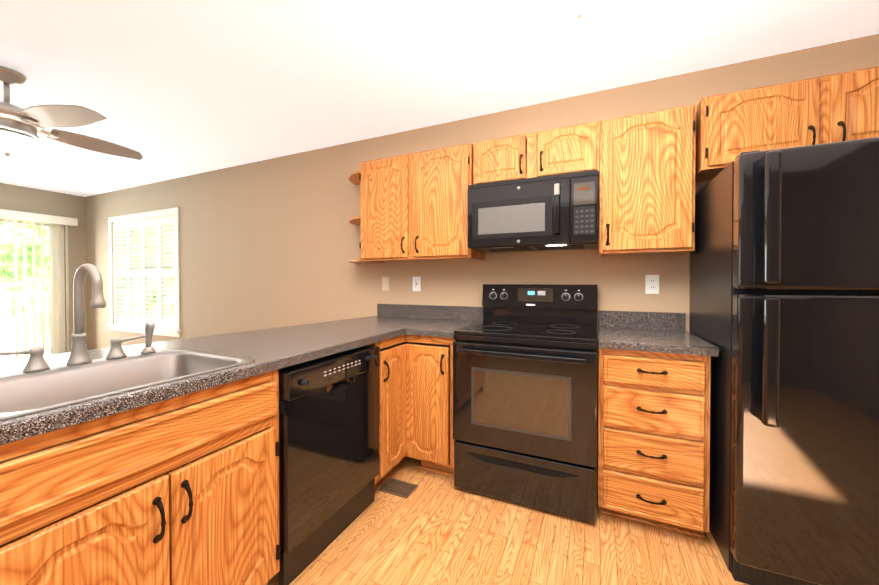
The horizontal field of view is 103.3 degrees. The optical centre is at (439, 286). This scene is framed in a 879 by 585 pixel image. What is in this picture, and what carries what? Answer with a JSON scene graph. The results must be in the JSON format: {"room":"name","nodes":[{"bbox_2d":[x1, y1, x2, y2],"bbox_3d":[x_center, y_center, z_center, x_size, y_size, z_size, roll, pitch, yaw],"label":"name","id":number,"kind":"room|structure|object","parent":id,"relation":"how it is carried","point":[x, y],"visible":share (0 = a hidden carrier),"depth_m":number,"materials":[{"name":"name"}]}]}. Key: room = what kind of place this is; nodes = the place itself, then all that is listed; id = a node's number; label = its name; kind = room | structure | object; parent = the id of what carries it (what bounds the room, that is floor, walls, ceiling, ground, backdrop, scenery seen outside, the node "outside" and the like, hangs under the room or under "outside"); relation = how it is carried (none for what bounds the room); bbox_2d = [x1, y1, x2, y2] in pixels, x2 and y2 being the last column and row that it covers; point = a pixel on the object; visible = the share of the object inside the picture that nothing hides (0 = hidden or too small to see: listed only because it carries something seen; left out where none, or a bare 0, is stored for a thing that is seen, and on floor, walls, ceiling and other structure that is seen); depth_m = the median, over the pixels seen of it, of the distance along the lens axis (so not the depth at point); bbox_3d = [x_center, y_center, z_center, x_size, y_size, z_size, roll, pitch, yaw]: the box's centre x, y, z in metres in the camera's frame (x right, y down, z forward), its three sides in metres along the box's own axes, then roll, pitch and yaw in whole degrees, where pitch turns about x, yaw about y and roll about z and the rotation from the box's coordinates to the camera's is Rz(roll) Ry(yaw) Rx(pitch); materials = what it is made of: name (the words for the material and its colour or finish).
{"room":"kitchen","nodes":[
{"label":"kitchen","id":0,"kind":"room"},
{"bbox_2d":[0,183,86,352],"bbox_3d":[-6.207,-0.063,3.103,0.120,2.460,4.520,0,1,24],"label":"wall","id":1,"kind":"structure","parent":0,"point":[25,199],"depth_m":4.95,"materials":[{"name":"beige paint"}]},
{"bbox_2d":[0,219,65,353],"bbox_3d":[-5.743,0.141,4.131,0.080,2.028,1.826,0,1,24],"label":"door","id":2,"kind":"structure","parent":1,"relation":"in","point":[55,289],"depth_m":4.89,"materials":[{"name":"white paint"}]},
{"bbox_2d":[0,209,77,359],"bbox_3d":[-5.639,0.083,4.083,0.101,2.085,2.030,0,1,24],"label":"vertical blinds","id":3,"kind":"object","parent":1,"relation":"attached to","point":[33,218],"visible":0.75,"depth_m":4.65,"materials":[{"name":"white paint"}]},
{"bbox_2d":[0,0,878,196],"bbox_3d":[-1.981,-1.301,1.244,9.340,0.060,4.640,0,1,24],"label":"ceiling","id":4,"kind":"structure","parent":0,"point":[170,89],"depth_m":1.98,"materials":[{"name":"white paint"}]},
{"bbox_2d":[0,66,142,159],"bbox_3d":[-2.566,-1.027,2.127,1.281,0.507,1.231,0,1,24],"label":"ceiling fan","id":5,"kind":"object","parent":4,"relation":"hanging from","point":[20,128],"visible":1,"depth_m":2.06,"materials":[{"name":"silver metal"}]},
{"bbox_2d":[539,0,615,29],"bbox_3d":[0.600,-1.210,1.493,0.330,0.126,0.330,0,1,24],"label":"dome ceiling light","id":6,"kind":"object","parent":4,"relation":"attached to","point":[568,14],"visible":1,"depth_m":1.49,"materials":[{"name":"white glass"}]},
{"bbox_2d":[85,34,878,462],"bbox_3d":[-1.050,-0.065,3.318,9.340,2.460,0.120,0,1,24],"label":"wall","id":7,"kind":"structure","parent":0,"point":[267,244],"depth_m":3.18,"materials":[{"name":"paint"}]},
{"bbox_2d":[106,207,180,336],"bbox_3d":[-3.848,-0.170,4.556,1.640,1.560,0.163,0,1,24],"label":"window shutters","id":8,"kind":"object","parent":7,"relation":"attached to","point":[157,220],"visible":0.96,"depth_m":4.52,"materials":[{"name":"white paint"}]},
{"bbox_2d":[382,277,388,290],"bbox_3d":[-0.463,-0.021,2.979,0.074,0.120,0.011,0,1,24],"label":"outlet","id":9,"kind":"object","parent":7,"relation":"attached to","point":[385,283],"visible":1,"depth_m":2.98,"materials":[{"name":"beige plastic"}]},
{"bbox_2d":[349,143,483,263],"bbox_3d":[-0.277,-0.582,2.697,1.189,0.768,0.358,0,1,24],"label":"upper cabinet","id":10,"kind":"object","parent":7,"relation":"attached to","point":[413,206],"visible":1,"depth_m":2.49,"materials":[{"name":"brown wood"}]},
{"bbox_2d":[413,276,420,290],"bbox_3d":[-0.189,-0.020,2.856,0.074,0.120,0.009,0,1,24],"label":"outlet","id":11,"kind":"object","parent":7,"relation":"attached to","point":[416,283],"visible":1,"depth_m":2.85,"materials":[{"name":"white plastic"}]},
{"bbox_2d":[377,304,685,329],"bbox_3d":[0.475,0.207,2.553,2.212,0.101,0.019,0,1,24],"label":"backsplash","id":12,"kind":"structure","parent":7,"relation":"attached to","point":[657,320],"depth_m":2.28,"materials":[{"name":"grey stone"}]},
{"bbox_2d":[473,121,598,184],"bbox_3d":[0.627,-0.815,2.286,0.766,0.293,0.358,0,1,24],"label":"upper cabinet","id":13,"kind":"object","parent":7,"relation":"attached to","point":[566,149],"visible":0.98,"depth_m":2.14,"materials":[{"name":"brown wood"}]},
{"bbox_2d":[468,170,597,252],"bbox_3d":[0.604,-0.448,2.251,0.767,0.411,0.446,0,1,24],"label":"over-the-range microwave","id":14,"kind":"object","parent":13,"relation":"attached to","point":[552,212],"visible":1,"depth_m":2.08,"materials":[{"name":"black"}]},
{"bbox_2d":[599,104,695,256],"bbox_3d":[1.188,-0.575,2.035,0.456,0.768,0.358,0,1,24],"label":"upper cabinet","id":15,"kind":"object","parent":7,"relation":"attached to","point":[647,184],"visible":1,"depth_m":1.90,"materials":[{"name":"brown wood"}]},
{"bbox_2d":[645,275,658,293],"bbox_3d":[1.328,-0.012,2.171,0.074,0.120,0.009,0,1,24],"label":"duplex electrical outlet","id":16,"kind":"object","parent":7,"relation":"attached to","point":[651,284],"visible":1,"depth_m":2.17,"materials":[{"name":"white plastic"}]},
{"bbox_2d":[695,66,878,181],"bbox_3d":[1.843,-0.795,1.736,0.932,0.375,0.358,0,1,24],"label":"upper cabinet","id":17,"kind":"object","parent":7,"relation":"attached to","point":[832,108],"visible":0.73,"depth_m":1.67,"materials":[{"name":"brown wood"}]},
{"bbox_2d":[268,434,748,584],"bbox_3d":[-1.981,1.218,1.273,9.340,0.060,4.640,0,1,24],"label":"floor","id":18,"kind":"structure","parent":0,"point":[434,528],"depth_m":1.57,"materials":[{"name":"brown wood"}]},
{"bbox_2d":[0,334,454,584],"bbox_3d":[-0.726,0.749,1.407,0.958,0.876,1.929,0,1,24],"label":"base cabinet","id":19,"kind":"object","parent":18,"relation":"on","point":[188,495],"visible":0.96,"depth_m":0.72,"materials":[{"name":"brown wood"}]},
{"bbox_2d":[0,316,443,444],"bbox_3d":[-0.899,0.286,1.782,0.960,0.038,2.558,0,1,24],"label":"countertop","id":20,"kind":"structure","parent":19,"relation":"on","point":[269,349],"depth_m":1.41,"materials":[{"name":"grey stone"}]},
{"bbox_2d":[0,263,155,371],"bbox_3d":[-1.198,0.096,1.198,0.186,0.346,0.434,0,1,24],"label":"faucet","id":21,"kind":"object","parent":20,"relation":"on","point":[79,354],"visible":1,"depth_m":1.20,"materials":[{"name":"silver metal"}]},
{"bbox_2d":[0,348,254,462],"bbox_3d":[-1.043,0.370,1.105,0.560,0.200,0.635,0,1,24],"label":"sink","id":22,"kind":"object","parent":20,"relation":"in","point":[22,393],"visible":0.38,"depth_m":1.18,"materials":[{"name":"silver metal"}]},
{"bbox_2d":[408,319,483,337],"bbox_3d":[0.076,0.279,2.393,0.313,0.038,0.640,0,1,24],"label":"countertop","id":23,"kind":"structure","parent":19,"relation":"on","point":[446,327],"depth_m":2.21,"materials":[{"name":"grey stone"}]},
{"bbox_2d":[598,326,718,356],"bbox_3d":[1.137,0.285,1.913,0.477,0.038,0.640,0,1,24],"label":"countertop","id":24,"kind":"structure","parent":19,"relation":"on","point":[674,341],"depth_m":1.71,"materials":[{"name":"grey stone"}]},
{"bbox_2d":[279,345,379,584],"bbox_3d":[-0.722,0.753,1.736,0.640,0.852,0.616,0,1,24],"label":"dishwasher","id":25,"kind":"object","parent":18,"relation":"on","point":[329,438],"visible":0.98,"depth_m":1.52,"materials":[{"name":"black metal"}]},
{"bbox_2d":[378,478,417,498],"bbox_3d":[-0.241,1.175,2.032,0.195,0.007,0.138,0,1,24],"label":"floor vent","id":26,"kind":"object","parent":18,"relation":"in","point":[399,488],"visible":1,"depth_m":2.02,"materials":[{"name":"brown"}]},
{"bbox_2d":[453,284,597,522],"bbox_3d":[0.543,0.585,2.115,0.758,1.188,0.712,0,1,24],"label":"range","id":27,"kind":"object","parent":18,"relation":"on","point":[524,394],"visible":1,"depth_m":1.86,"materials":[{"name":"black metal"}]},
{"bbox_2d":[598,338,710,538],"bbox_3d":[1.123,0.743,1.912,0.457,0.876,0.663,0,1,24],"label":"drawers","id":28,"kind":"object","parent":18,"relation":"on","point":[654,439],"visible":0.98,"depth_m":1.64,"materials":[{"name":"brown wood"}]},
{"bbox_2d":[689,137,878,584],"bbox_3d":[1.651,0.330,1.514,0.766,1.712,0.860,0,1,24],"label":"fridge","id":29,"kind":"object","parent":18,"relation":"on","point":[784,288],"visible":1,"depth_m":1.26,"materials":[{"name":"black metal"}]},
{"label":"outside","id":30,"kind":"structure","parent":0,"visible":0},
{"bbox_2d":[0,291,125,360],"bbox_3d":[-7.246,0.734,4.702,3.075,1.230,5.520,0,1,24],"label":"deck","id":31,"kind":"object","parent":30,"point":[30,345],"visible":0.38,"depth_m":6.05,"materials":[{"name":"beige wood"}]},
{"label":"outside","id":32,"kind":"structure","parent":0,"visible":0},
{"bbox_2d":[0,222,173,346],"bbox_3d":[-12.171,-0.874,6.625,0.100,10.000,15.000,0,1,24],"label":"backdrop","id":33,"kind":"structure","parent":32,"point":[7,254],"depth_m":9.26,"materials":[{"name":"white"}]}
]}

